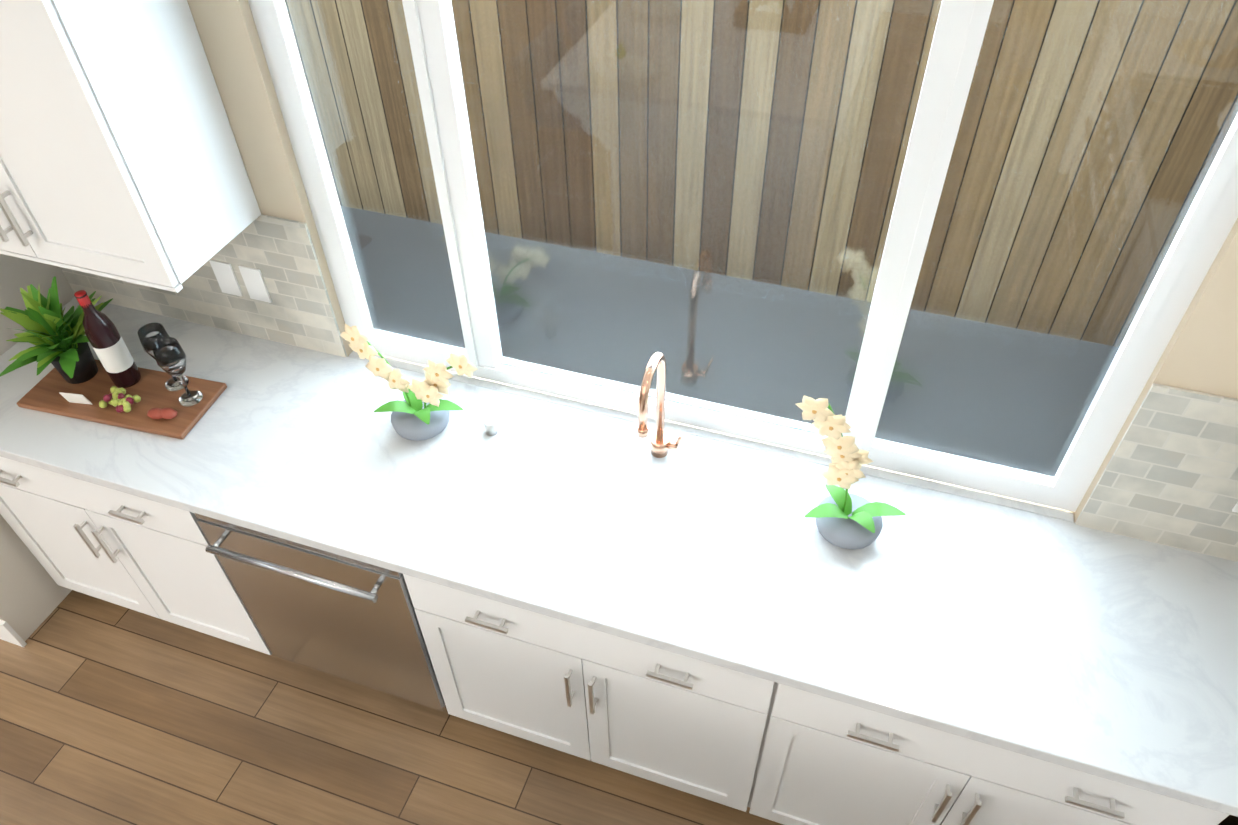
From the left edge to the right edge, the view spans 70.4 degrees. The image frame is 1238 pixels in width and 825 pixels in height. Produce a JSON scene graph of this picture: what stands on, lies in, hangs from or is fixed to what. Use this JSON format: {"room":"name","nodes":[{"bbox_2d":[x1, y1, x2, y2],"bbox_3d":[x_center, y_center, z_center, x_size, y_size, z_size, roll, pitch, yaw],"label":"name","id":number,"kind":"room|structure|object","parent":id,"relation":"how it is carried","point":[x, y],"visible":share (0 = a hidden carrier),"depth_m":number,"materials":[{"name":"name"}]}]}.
{"room":"kitchen","nodes":[
{"label":"kitchen","id":0,"kind":"room"},
{"bbox_2d":[0,254,74,640],"bbox_3d":[-2.070,-0.382,2.441,0.320,2.430,0.799,13,46,14],"label":"wall","id":1,"kind":"structure","parent":0,"point":[33,594],"depth_m":2.87,"materials":[{"name":"beige paint"}]},
{"bbox_2d":[0,620,26,646],"bbox_3d":[-0.882,2.502,1.121,15.800,0.140,5.665,13,46,14],"label":"baseboard","id":2,"kind":"structure","parent":1,"relation":"attached to","point":[8,633],"depth_m":2.94,"materials":[{"name":"white"}]},
{"bbox_2d":[0,590,1237,824],"bbox_3d":[-1.014,3.720,0.024,16.600,0.050,9.150,13,46,14],"label":"floor","id":3,"kind":"structure","parent":0,"point":[112,714],"depth_m":2.70,"materials":[{"name":"brown wood"}]},
{"bbox_2d":[0,0,1237,824],"bbox_3d":[-0.768,1.157,0.637,4.325,2.730,4.498,13,46,14],"label":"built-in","id":4,"kind":"object","parent":3,"relation":"on","point":[711,615],"visible":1,"depth_m":2.13,"materials":[{"name":"white paint"}]},
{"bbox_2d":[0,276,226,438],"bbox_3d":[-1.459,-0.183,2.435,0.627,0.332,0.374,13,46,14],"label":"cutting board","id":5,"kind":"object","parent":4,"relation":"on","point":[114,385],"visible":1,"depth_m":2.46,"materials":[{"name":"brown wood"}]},
{"bbox_2d":[0,276,113,383],"bbox_3d":[-1.611,-0.222,2.468,0.307,0.307,0.374,13,46,14],"label":"potted plant","id":6,"kind":"object","parent":5,"relation":"on","point":[60,341],"depth_m":2.44,"materials":[{"name":"green plant"}]},
{"bbox_2d":[74,290,141,388],"bbox_3d":[-1.433,-0.207,2.445,0.077,0.313,0.077,13,46,14],"label":"wine bottle","id":7,"kind":"object","parent":5,"relation":"on","point":[103,335],"depth_m":2.44,"materials":[{"name":"red glass"}]},
{"bbox_2d":[340,324,477,440],"bbox_3d":[-0.532,-0.081,2.303,0.370,0.343,0.160,13,46,14],"label":"orchid","id":8,"kind":"object","parent":4,"relation":"on","point":[420,412],"visible":1,"depth_m":2.29,"materials":[{"name":"beige plant"}]},
{"bbox_2d":[484,352,682,457],"bbox_3d":[-0.112,-0.030,2.212,0.542,0.385,0.188,13,46,14],"label":"gooseneck faucet","id":9,"kind":"object","parent":4,"relation":"on","point":[662,444],"visible":1,"depth_m":2.17,"materials":[{"name":"gold metal"}]},
{"bbox_2d":[402,400,824,812],"bbox_3d":[0.006,0.590,2.523,0.930,0.864,0.652,13,46,14],"label":"cabinet","id":10,"kind":"object","parent":4,"relation":"in","point":[698,726],"depth_m":2.25,"materials":[{"name":"white paint"}]},
{"bbox_2d":[796,396,905,549],"bbox_3d":[0.530,0.126,2.000,0.296,0.441,0.160,13,46,14],"label":"orchid","id":11,"kind":"object","parent":4,"relation":"on","point":[845,519],"visible":1,"depth_m":2.06,"materials":[{"name":"beige plant"}]},
{"bbox_2d":[187,0,1237,522],"bbox_3d":[0.092,-0.354,2.142,4.370,2.740,0.150,13,46,14],"label":"wall","id":12,"kind":"structure","parent":0,"point":[1201,352],"depth_m":2.02,"materials":[{"name":"beige paint"}]},
{"bbox_2d":[248,0,1237,511],"bbox_3d":[0.138,-0.491,1.886,2.060,1.490,0.160,13,46,14],"label":"kitchen window","id":13,"kind":"structure","parent":12,"relation":"in","point":[1198,238],"depth_m":1.97,"materials":[{"name":"white plastic"}]},
{"label":"outside","id":14,"kind":"structure","parent":0,"visible":0},
{"bbox_2d":[341,206,1119,476],"bbox_3d":[-0.459,-2.429,6.309,16.000,0.100,7.840,13,46,14],"label":"ground","id":15,"kind":"structure","parent":14,"point":[399,273],"depth_m":4.09,"materials":[{"name":"grey concrete"}]},
{"bbox_2d":[284,0,1237,346],"bbox_3d":[-1.140,-1.696,4.271,16.000,1.740,0.070,13,46,14],"label":"fence","id":16,"kind":"object","parent":15,"relation":"on","point":[726,128],"depth_m":3.87,"materials":[{"name":"brown wood"}]}
]}

